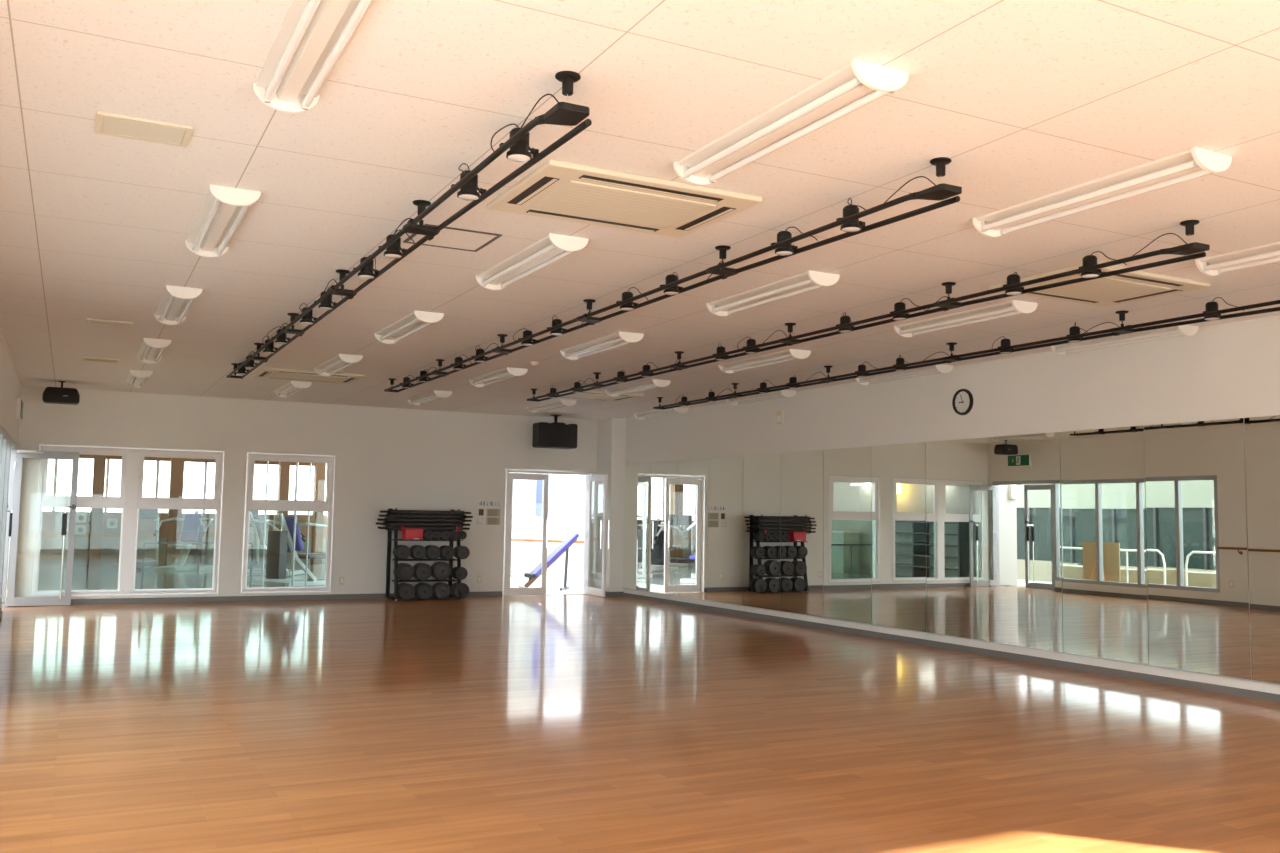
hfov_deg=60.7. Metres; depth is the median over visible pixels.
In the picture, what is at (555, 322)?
spotlight
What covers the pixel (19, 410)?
exit sign
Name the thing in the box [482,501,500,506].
notice sheet
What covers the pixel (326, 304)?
spotlight
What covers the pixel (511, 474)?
door
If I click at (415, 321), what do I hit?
ceiling light
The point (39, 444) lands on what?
trim
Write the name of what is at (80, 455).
trim
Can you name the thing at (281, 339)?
spotlight
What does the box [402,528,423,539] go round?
box
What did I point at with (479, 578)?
wall outlet
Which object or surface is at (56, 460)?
window
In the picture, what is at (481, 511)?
photo
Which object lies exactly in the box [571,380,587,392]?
spotlight
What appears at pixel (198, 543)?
railing
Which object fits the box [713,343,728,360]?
spotlight
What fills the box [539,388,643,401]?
air conditioner
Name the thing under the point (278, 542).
machine
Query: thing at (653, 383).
ceiling light
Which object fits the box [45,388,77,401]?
grille
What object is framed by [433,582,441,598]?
weight plate
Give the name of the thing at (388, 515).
barbell
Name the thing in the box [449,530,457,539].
weight plate
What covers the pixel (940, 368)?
ceiling light
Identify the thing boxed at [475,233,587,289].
ceiling light
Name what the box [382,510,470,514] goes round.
barbell
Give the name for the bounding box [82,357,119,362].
ceiling vent
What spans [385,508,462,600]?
rack
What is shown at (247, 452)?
trim
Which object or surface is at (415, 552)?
weight plate
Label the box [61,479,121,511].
building
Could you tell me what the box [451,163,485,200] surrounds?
spotlight
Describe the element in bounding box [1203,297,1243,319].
spotlight
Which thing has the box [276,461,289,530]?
pillar
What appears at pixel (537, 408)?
ceiling light
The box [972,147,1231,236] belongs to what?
ceiling light
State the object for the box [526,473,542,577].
banner flag
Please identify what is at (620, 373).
spotlight
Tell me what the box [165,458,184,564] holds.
pillar
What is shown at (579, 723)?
floor
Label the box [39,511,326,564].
wall
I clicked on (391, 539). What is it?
tray
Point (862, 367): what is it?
spotlight
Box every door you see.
[2,449,78,605]
[504,470,608,596]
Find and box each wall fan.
[75,513,86,522]
[106,519,117,527]
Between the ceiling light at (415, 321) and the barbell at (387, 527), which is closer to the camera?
the ceiling light at (415, 321)
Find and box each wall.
[0,335,21,448]
[14,387,596,598]
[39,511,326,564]
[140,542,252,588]
[623,317,1279,693]
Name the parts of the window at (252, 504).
sash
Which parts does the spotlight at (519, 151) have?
cord, yoke arm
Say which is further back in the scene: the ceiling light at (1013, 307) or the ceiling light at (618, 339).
the ceiling light at (618, 339)
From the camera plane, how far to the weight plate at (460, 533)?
16.64 m
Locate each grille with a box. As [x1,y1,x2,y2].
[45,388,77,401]
[269,372,346,381]
[530,180,715,228]
[540,424,576,447]
[564,393,625,399]
[1026,276,1170,301]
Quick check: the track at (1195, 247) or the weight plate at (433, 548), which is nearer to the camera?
the track at (1195, 247)
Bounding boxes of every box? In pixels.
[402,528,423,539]
[776,410,783,423]
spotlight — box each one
[236,361,248,374]
[241,353,257,367]
[260,336,277,353]
[267,326,290,343]
[296,303,316,324]
[314,287,342,309]
[353,255,379,278]
[378,229,414,257]
[399,375,417,387]
[416,369,429,381]
[450,355,471,369]
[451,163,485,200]
[471,345,487,361]
[490,124,538,161]
[513,328,535,345]
[547,315,566,334]
[547,385,559,397]
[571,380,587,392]
[614,370,627,382]
[616,287,647,310]
[639,362,657,376]
[660,272,682,294]
[675,395,688,405]
[706,389,717,401]
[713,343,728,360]
[737,337,759,353]
[757,380,774,393]
[771,227,817,255]
[786,375,797,388]
[836,198,865,231]
[836,312,854,332]
[855,362,877,376]
[890,298,925,320]
[893,355,907,370]
[992,336,1011,353]
[1003,272,1023,294]
[1066,322,1087,342]
[1079,251,1126,277]
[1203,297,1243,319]
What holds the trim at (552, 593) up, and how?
attached to the wall at (386, 459)
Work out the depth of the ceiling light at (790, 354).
10.82 m
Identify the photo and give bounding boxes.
[479,509,483,514]
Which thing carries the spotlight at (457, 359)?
hanging from the track at (939, 192)
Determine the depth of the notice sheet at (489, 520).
17.43 m
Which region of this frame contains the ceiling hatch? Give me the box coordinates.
[403,224,501,251]
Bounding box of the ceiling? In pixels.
[0,0,1279,419]
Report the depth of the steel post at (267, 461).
17.53 m
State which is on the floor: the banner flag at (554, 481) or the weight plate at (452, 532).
the banner flag at (554, 481)
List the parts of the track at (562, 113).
connector plate, rail, rail, connector plate, rail, rail, connector plate, rail, rail, connector plate, rail, rail, connector plate, rail, rail, connector plate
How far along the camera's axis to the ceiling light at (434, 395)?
14.81 m
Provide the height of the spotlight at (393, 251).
0.154 m
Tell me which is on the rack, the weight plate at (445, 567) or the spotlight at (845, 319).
the weight plate at (445, 567)
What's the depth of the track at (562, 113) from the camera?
5.16 m
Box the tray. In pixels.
[391,539,462,540]
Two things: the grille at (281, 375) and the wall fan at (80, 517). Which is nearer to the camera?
the grille at (281, 375)
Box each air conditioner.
[252,367,364,383]
[487,159,762,237]
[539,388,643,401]
[988,264,1209,306]
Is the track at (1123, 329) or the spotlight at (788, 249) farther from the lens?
the track at (1123, 329)
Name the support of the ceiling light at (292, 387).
attached to the ceiling
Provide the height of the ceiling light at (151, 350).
0.086 m
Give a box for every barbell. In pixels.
[378,518,467,522]
[380,514,469,518]
[380,522,468,526]
[380,526,469,530]
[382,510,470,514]
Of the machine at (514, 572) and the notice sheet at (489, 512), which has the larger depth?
the machine at (514, 572)
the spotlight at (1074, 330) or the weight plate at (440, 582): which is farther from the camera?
the weight plate at (440, 582)
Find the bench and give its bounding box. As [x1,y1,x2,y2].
[519,533,578,589]
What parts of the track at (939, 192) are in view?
rail, rail, connector plate, rail, rail, connector plate, rail, rail, connector plate, rail, rail, connector plate, rail, rail, connector plate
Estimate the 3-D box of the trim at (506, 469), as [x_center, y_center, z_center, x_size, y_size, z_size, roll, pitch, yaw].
[-1.500,1.729,17.851,1.524,2.032,0.013,3,-5,-27]
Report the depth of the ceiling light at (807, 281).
7.55 m
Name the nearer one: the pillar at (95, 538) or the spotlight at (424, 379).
the spotlight at (424, 379)
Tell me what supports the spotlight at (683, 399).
hanging from the track at (1123, 329)
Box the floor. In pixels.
[0,564,1279,852]
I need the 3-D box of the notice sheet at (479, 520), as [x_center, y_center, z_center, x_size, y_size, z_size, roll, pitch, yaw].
[-2.534,1.498,17.333,0.115,0.105,0.008,3,-5,-27]
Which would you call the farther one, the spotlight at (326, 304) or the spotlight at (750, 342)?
the spotlight at (750, 342)
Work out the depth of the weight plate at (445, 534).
16.52 m
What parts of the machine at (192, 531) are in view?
seat, backrest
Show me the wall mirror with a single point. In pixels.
(962, 538)
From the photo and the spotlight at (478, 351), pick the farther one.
the photo
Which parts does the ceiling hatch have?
door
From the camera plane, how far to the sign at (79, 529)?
24.77 m
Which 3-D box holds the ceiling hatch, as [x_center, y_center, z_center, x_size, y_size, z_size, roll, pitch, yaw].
[-1.093,-1.092,6.352,0.450,0.008,0.450,3,-5,-27]
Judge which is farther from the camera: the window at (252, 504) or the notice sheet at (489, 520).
the notice sheet at (489, 520)
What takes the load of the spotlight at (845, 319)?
hanging from the track at (1195, 247)
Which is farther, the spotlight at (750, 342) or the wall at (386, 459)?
the wall at (386, 459)
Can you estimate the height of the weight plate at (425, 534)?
0.144 m
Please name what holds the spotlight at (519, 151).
hanging from the track at (562, 113)
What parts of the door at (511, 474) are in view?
handle, handle, handle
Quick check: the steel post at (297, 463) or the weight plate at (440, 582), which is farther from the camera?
the steel post at (297, 463)
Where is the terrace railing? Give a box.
[511,538,583,584]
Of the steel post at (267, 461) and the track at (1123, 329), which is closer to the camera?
the track at (1123, 329)
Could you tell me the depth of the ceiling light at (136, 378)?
13.15 m
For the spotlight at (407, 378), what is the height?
0.148 m
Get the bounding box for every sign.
[16,398,22,420]
[75,525,85,534]
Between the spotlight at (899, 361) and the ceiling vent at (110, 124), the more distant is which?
the spotlight at (899, 361)
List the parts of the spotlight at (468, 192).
cord, yoke arm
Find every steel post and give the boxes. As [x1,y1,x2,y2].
[261,461,268,586]
[291,462,298,586]
[305,463,311,586]
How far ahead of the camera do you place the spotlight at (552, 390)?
13.34 m
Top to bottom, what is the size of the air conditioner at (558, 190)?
0.037 m
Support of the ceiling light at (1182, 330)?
attached to the ceiling
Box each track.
[227,71,591,378]
[384,157,961,391]
[527,220,1209,401]
[653,300,1279,408]
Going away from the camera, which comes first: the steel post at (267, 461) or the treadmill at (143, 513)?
the steel post at (267, 461)
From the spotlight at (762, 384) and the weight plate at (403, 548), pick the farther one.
the weight plate at (403, 548)
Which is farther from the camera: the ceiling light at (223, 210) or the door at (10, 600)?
the door at (10, 600)
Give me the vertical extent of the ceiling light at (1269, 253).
0.086 m
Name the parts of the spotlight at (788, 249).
cord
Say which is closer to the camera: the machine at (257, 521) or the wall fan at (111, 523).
the machine at (257, 521)
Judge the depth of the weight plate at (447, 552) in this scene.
16.52 m
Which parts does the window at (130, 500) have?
sash, sash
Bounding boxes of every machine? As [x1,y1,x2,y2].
[153,511,212,570]
[247,512,304,575]
[252,513,326,586]
[511,479,523,575]
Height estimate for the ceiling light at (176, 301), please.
0.086 m
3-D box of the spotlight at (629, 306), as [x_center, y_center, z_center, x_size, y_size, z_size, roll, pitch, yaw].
[-0.032,-0.886,7.547,0.243,0.157,0.134,-1,-5,20]
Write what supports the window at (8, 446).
in the wall at (10, 386)
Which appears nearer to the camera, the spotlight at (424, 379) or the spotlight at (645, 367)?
the spotlight at (645, 367)
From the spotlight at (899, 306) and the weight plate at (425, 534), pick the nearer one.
the spotlight at (899, 306)
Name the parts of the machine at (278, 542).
guide rod, backrest, seat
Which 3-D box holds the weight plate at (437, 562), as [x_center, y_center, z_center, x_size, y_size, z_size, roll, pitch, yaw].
[-3.017,2.185,16.548,0.272,0.272,0.048,3,-5,-27]
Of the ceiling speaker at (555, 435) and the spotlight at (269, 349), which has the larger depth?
the ceiling speaker at (555, 435)
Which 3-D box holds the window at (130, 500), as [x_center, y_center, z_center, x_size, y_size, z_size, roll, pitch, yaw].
[-7.014,1.303,15.069,2.298,1.990,0.112,3,-5,-27]
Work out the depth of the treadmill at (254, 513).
24.40 m
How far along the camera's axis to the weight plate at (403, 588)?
16.19 m
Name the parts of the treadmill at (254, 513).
handrail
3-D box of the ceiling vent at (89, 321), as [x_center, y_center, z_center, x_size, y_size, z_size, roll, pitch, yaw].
[-4.587,-0.893,9.450,0.365,0.012,0.270,3,-5,-27]
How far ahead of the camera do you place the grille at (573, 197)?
5.49 m
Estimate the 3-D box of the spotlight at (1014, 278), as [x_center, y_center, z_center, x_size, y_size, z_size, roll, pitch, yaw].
[2.345,-0.899,6.850,0.104,0.146,0.177,-3,-6,43]
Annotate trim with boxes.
[0,315,1279,420]
[30,444,224,596]
[79,454,326,466]
[241,452,335,592]
[502,469,591,595]
[504,593,583,595]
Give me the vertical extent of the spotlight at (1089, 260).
0.148 m
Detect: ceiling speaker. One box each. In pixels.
[42,381,79,404]
[532,415,577,448]
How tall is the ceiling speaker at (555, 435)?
0.530 m
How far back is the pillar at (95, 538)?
24.57 m
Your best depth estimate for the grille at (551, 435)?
17.41 m
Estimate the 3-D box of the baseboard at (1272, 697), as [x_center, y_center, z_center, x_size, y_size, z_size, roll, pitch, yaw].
[3.605,2.184,10.326,0.012,0.060,16.840,3,-5,-27]
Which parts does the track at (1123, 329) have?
rail, rail, connector plate, rail, rail, connector plate, rail, rail, connector plate, rail, rail, connector plate, rail, rail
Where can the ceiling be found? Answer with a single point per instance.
(1026, 100)
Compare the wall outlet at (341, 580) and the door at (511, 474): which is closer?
the wall outlet at (341, 580)
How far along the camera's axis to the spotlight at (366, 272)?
6.63 m
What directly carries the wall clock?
attached to the wall at (1228, 371)
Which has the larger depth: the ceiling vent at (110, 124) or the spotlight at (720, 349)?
the spotlight at (720, 349)
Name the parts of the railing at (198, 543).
post, rail, post, post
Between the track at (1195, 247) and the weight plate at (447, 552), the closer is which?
the track at (1195, 247)
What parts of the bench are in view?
backrest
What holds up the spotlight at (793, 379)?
hanging from the track at (1123, 329)
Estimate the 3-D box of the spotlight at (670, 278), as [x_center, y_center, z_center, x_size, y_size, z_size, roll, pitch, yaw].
[0.209,-0.920,7.016,0.104,0.147,0.177,-3,-6,42]
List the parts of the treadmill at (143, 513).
handrail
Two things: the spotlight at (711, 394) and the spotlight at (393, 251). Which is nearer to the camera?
the spotlight at (393, 251)
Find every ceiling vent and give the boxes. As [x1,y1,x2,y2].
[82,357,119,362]
[86,318,132,327]
[95,111,192,147]
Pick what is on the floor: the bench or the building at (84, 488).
the bench
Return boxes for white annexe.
[511,473,584,571]
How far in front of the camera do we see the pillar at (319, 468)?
26.84 m
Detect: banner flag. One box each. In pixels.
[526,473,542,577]
[547,474,558,575]
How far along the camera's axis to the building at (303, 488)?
74.18 m
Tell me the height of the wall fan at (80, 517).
0.220 m
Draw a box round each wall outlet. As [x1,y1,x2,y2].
[339,577,343,584]
[477,575,481,582]
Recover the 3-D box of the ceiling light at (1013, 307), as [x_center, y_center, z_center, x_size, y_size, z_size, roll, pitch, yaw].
[2.495,-0.821,8.486,0.244,0.086,1.294,3,-5,-27]
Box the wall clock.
[952,389,972,414]
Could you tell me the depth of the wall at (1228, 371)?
10.55 m
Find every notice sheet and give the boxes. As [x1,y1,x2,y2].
[477,518,483,523]
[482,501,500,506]
[486,509,499,516]
[486,517,499,524]
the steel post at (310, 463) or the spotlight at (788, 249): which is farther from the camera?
the steel post at (310, 463)
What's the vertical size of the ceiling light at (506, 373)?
0.086 m
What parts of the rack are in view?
frame, shelf rail, shelf rail, frame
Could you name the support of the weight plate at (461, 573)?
on the rack
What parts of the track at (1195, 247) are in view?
rail, rail, connector plate, rail, rail, connector plate, rail, rail, connector plate, rail, rail, connector plate, rail, rail, connector plate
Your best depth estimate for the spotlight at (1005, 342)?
9.22 m
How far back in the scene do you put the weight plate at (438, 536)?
16.46 m
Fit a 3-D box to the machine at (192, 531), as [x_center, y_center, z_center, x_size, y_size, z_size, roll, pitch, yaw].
[-9.732,2.445,23.532,1.050,1.258,1.270,1,-5,-2]
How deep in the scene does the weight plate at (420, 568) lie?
16.33 m
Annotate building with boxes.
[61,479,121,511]
[182,465,261,513]
[291,483,326,514]
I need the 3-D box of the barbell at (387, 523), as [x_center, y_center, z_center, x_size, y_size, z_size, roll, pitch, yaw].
[-3.239,1.478,16.491,1.380,0.063,0.065,3,-5,-27]
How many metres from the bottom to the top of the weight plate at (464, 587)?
0.246 m
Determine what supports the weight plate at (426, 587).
on the rack
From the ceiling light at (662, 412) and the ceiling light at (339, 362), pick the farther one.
the ceiling light at (662, 412)
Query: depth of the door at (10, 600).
14.39 m
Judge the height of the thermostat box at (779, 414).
0.170 m
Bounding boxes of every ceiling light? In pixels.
[125,370,152,387]
[136,338,171,363]
[154,285,202,324]
[185,185,260,257]
[252,0,374,112]
[274,381,311,397]
[314,354,362,375]
[374,311,443,343]
[407,391,451,405]
[469,367,527,386]
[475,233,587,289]
[526,399,576,412]
[560,331,643,359]
[605,379,670,396]
[634,407,687,419]
[673,59,908,185]
[706,271,839,315]
[718,349,810,373]
[725,390,795,404]
[855,364,953,384]
[894,300,1037,337]
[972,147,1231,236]
[1050,325,1198,354]
[1195,242,1279,275]
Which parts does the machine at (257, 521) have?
backrest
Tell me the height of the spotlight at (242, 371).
0.145 m
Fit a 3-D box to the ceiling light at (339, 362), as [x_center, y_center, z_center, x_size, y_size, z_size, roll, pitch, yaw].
[-3.244,-0.649,11.710,0.244,0.086,1.294,3,-5,-27]
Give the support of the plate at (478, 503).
attached to the wall at (386, 459)
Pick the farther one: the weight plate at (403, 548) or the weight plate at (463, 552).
the weight plate at (463, 552)
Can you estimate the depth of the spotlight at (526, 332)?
9.19 m
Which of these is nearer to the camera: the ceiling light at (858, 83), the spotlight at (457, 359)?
the ceiling light at (858, 83)
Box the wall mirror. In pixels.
[623,415,1279,685]
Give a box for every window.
[0,425,16,606]
[32,445,222,595]
[52,459,295,512]
[242,453,334,591]
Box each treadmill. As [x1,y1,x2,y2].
[117,509,158,565]
[250,511,258,565]
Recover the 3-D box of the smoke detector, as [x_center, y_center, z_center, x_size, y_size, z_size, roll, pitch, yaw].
[-1.108,-0.656,11.471,0.100,0.042,0.100,3,-5,-27]
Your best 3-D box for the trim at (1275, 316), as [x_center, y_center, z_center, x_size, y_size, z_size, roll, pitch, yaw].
[-0.340,-0.872,8.819,8.710,0.020,17.410,3,-5,-27]
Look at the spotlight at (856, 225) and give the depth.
5.37 m
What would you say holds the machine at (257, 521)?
on the floor
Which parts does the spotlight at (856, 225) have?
cord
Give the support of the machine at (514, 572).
on the floor
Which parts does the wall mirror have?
mirror panel, mirror panel, mirror panel, mirror panel, mirror panel, mirror panel, mirror panel, mirror panel, mirror panel, mirror panel, mirror panel, mirror panel, mirror panel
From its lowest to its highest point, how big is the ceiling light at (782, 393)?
0.086 m
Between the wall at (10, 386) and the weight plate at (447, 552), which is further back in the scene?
the weight plate at (447, 552)
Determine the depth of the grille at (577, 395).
14.42 m
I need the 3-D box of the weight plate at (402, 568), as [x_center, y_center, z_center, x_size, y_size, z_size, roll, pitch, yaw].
[-3.481,2.159,16.220,0.256,0.256,0.048,3,-5,-27]
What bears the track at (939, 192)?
hanging from the ceiling
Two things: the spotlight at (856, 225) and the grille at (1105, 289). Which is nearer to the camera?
the spotlight at (856, 225)
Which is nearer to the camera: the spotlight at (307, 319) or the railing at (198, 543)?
the spotlight at (307, 319)
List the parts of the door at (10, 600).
handle, handle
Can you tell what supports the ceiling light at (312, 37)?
attached to the ceiling
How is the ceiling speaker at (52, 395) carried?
hanging from the ceiling
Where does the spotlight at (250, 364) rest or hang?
hanging from the track at (562, 113)
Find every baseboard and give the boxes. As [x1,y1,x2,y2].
[71,591,623,604]
[623,593,1279,702]
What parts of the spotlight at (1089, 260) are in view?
cord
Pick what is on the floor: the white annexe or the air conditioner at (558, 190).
the white annexe
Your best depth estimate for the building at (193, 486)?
69.86 m
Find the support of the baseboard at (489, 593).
attached to the wall at (386, 459)
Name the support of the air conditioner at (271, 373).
attached to the ceiling
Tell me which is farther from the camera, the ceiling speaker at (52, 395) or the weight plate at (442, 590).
the weight plate at (442, 590)
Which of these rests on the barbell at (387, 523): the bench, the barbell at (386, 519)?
the barbell at (386, 519)
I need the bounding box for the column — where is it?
[594,418,625,591]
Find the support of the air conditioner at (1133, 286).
attached to the ceiling
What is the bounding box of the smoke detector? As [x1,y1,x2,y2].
[530,361,538,365]
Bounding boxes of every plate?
[396,545,410,558]
[397,563,413,580]
[398,583,414,599]
[412,545,425,558]
[415,563,431,579]
[416,583,432,599]
[423,530,432,539]
[426,545,439,558]
[432,562,442,579]
[433,530,440,539]
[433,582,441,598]
[434,562,450,579]
[435,583,450,599]
[441,530,449,539]
[441,546,454,558]
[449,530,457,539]
[453,583,468,598]
[455,567,467,579]
[457,546,469,558]
[458,531,466,539]
[475,500,481,506]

